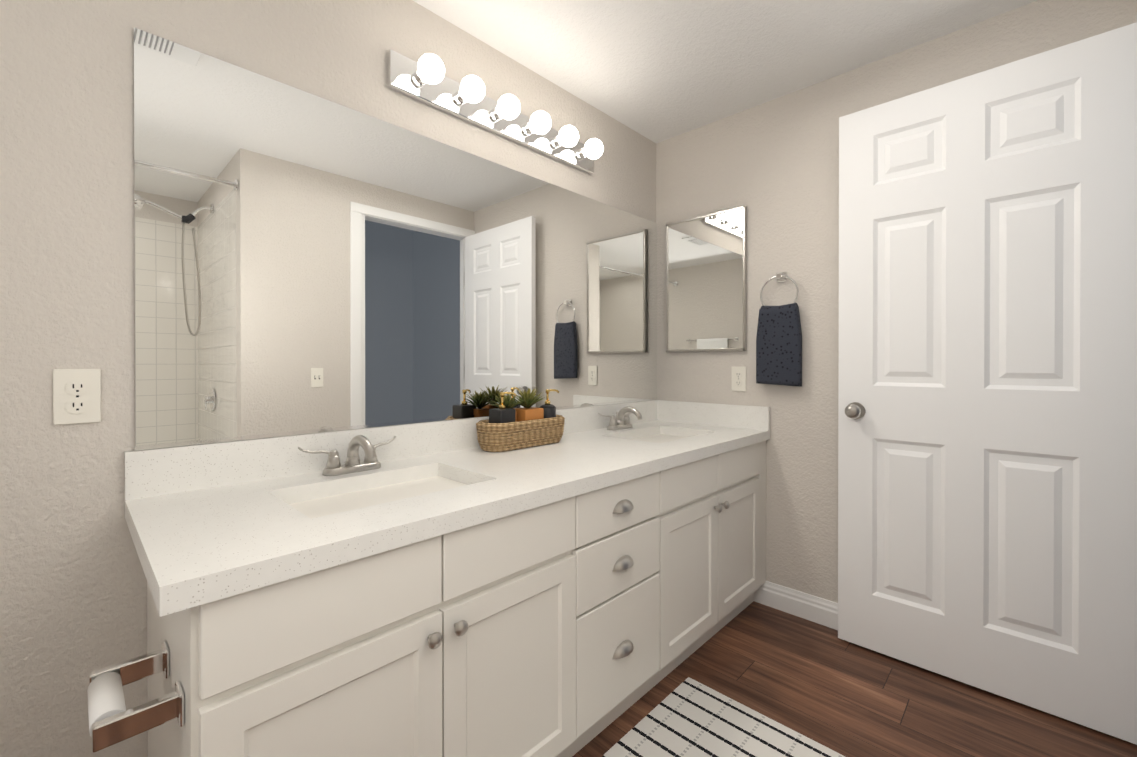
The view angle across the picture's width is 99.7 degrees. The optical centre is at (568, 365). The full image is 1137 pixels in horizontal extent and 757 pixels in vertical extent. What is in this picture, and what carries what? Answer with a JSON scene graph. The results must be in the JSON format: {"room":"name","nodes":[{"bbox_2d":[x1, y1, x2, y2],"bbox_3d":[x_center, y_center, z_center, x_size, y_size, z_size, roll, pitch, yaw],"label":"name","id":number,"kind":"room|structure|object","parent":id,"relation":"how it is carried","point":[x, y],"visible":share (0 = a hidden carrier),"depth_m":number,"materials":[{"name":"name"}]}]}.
{"room":"bathroom","nodes":[
{"label":"bathroom","id":0,"kind":"room"},
{"bbox_2d":[0,0,655,756],"bbox_3d":[-0.628,-0.052,1.502,0.100,2.260,3.260,0,0,44],"label":"wall","id":1,"kind":"structure","parent":0,"point":[72,596],"depth_m":1.03,"materials":[{"name":"grey paint"}]},
{"bbox_2d":[53,369,100,424],"bbox_3d":[-1.029,0.064,1.006,0.008,0.115,0.070,0,0,44],"label":"electrical outlet","id":2,"kind":"object","parent":1,"relation":"attached to","point":[76,396],"visible":1,"depth_m":1.00,"materials":[{"name":"white plastic"}]},
{"bbox_2d":[124,400,658,499],"bbox_3d":[-0.250,0.240,1.807,0.019,0.105,2.092,0,0,44],"label":"backsplash","id":3,"kind":"structure","parent":1,"relation":"attached to","point":[150,472],"depth_m":1.24,"materials":[{"name":"white stone"}]},
{"bbox_2d":[134,28,657,450],"bbox_3d":[-0.248,-0.284,1.815,0.009,0.942,2.076,0,0,44],"label":"wall mirror","id":4,"kind":"object","parent":1,"relation":"attached to","point":[307,263],"visible":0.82,"depth_m":1.39,"materials":[{"name":"clear glass"}]},
{"bbox_2d":[388,49,602,173],"bbox_3d":[-0.180,-0.922,1.788,0.140,0.112,0.960,0,0,44],"label":"sconce","id":5,"kind":"object","parent":1,"relation":"attached to","point":[424,79],"visible":1,"depth_m":1.69,"materials":[{"name":"white glass"}]},
{"bbox_2d":[413,0,1037,143],"bbox_3d":[0.470,-1.202,0.439,3.150,0.050,3.260,0,0,44],"label":"ceiling","id":6,"kind":"structure","parent":0,"point":[656,71],"depth_m":1.76,"materials":[{"name":"white paint"}]},
{"bbox_2d":[572,601,1136,756],"bbox_3d":[0.664,1.108,0.470,3.400,0.050,3.560,0,0,44],"label":"floor","id":7,"kind":"structure","parent":0,"point":[826,686],"depth_m":1.54,"materials":[{"name":"brown wood"}]},
{"bbox_2d":[87,436,769,756],"bbox_3d":[-0.056,0.705,1.578,0.618,0.745,2.156,0,0,44],"label":"bathroom vanity","id":8,"kind":"object","parent":7,"relation":"on","point":[449,588],"depth_m":1.03,"materials":[{"name":"white paint"}]},
{"bbox_2d":[125,420,769,607],"bbox_3d":[-0.039,0.313,1.605,0.603,0.040,2.092,0,0,44],"label":"countertop","id":9,"kind":"structure","parent":8,"relation":"on","point":[200,541],"depth_m":1.01,"materials":[{"name":"white stone"}]},
{"bbox_2d":[295,432,402,475],"bbox_3d":[-0.567,0.242,1.306,0.149,0.105,0.271,0,0,44],"label":"faucet","id":10,"kind":"object","parent":9,"relation":"on","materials":[{"name":"silver metal"}]},
{"bbox_2d":[283,472,474,515],"bbox_3d":[-0.446,0.394,1.188,0.314,0.142,0.474,0,0,44],"label":"sink","id":11,"kind":"object","parent":9,"relation":"in","point":[335,499],"depth_m":1.25,"materials":[{"name":"white ceramic"}]},
{"bbox_2d":[476,388,564,451],"bbox_3d":[-0.174,0.186,1.759,0.170,0.212,0.367,0,0,44],"label":"basket","id":12,"kind":"object","parent":9,"relation":"on","point":[504,427],"visible":1,"depth_m":1.69,"materials":[{"name":"wicker"}]},
{"bbox_2d":[595,404,646,431],"bbox_3d":[0.272,0.238,2.177,0.149,0.105,0.271,0,0,44],"label":"faucet","id":13,"kind":"object","parent":9,"relation":"on","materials":[{"name":"silver metal"}]},
{"bbox_2d":[627,432,718,443],"bbox_3d":[0.394,0.390,2.060,0.314,0.142,0.474,0,0,44],"label":"sink","id":14,"kind":"object","parent":9,"relation":"in","point":[659,437],"depth_m":2.17,"materials":[{"name":"white ceramic"}]},
{"bbox_2d":[602,677,844,756],"bbox_3d":[0.300,1.075,1.101,0.600,0.008,0.945,0,0,44],"label":"rug","id":15,"kind":"object","parent":7,"relation":"on","point":[689,717],"visible":1,"depth_m":1.40,"materials":[{"name":"white fabric"}]},
{"bbox_2d":[656,0,1136,602],"bbox_3d":[1.145,-0.054,1.988,1.780,2.260,0.100,0,0,44],"label":"wall","id":16,"kind":"structure","parent":0,"point":[774,166],"depth_m":2.06,"materials":[{"name":"grey paint"}]},
{"bbox_2d":[666,206,746,351],"bbox_3d":[0.666,-0.404,2.362,0.425,0.667,0.020,0,0,44],"label":"medicine cabinet mirror","id":17,"kind":"object","parent":16,"relation":"attached to","point":[706,282],"visible":1,"depth_m":2.34,"materials":[{"name":"silver metal"}]},
{"bbox_2d":[659,400,769,431],"bbox_3d":[0.687,0.237,2.345,0.584,0.105,0.018,0,0,44],"label":"backsplash","id":18,"kind":"structure","parent":16,"relation":"attached to","point":[731,416],"depth_m":2.30,"materials":[{"name":"white stone"}]},
{"bbox_2d":[732,366,745,390],"bbox_3d":[0.797,0.062,2.246,0.070,0.115,0.008,0,0,44],"label":"electrical outlet","id":19,"kind":"object","parent":16,"relation":"attached to","point":[738,378],"visible":1,"depth_m":2.24,"materials":[{"name":"white plastic"}]},
{"bbox_2d":[756,272,801,385],"bbox_3d":[0.920,-0.162,2.092,0.190,0.499,0.057,0,0,44],"label":"towel ring","id":20,"kind":"object","parent":16,"relation":"attached to","point":[779,347],"visible":1,"depth_m":2.07,"materials":[{"name":"grey fabric"}]},
{"bbox_2d":[754,581,837,629],"bbox_3d":[1.256,1.025,1.804,1.157,0.104,0.016,0,0,44],"label":"baseboard","id":21,"kind":"structure","parent":16,"relation":"attached to","point":[816,609],"depth_m":2.06,"materials":[{"name":"white paint"}]},
{"bbox_2d":[838,22,1136,744],"bbox_3d":[1.333,0.051,1.614,0.763,2.030,0.150,0,0,44],"label":"door","id":22,"kind":"structure","parent":16,"relation":"in","point":[987,463],"depth_m":1.55,"materials":[{"name":"white paint"}]}
]}

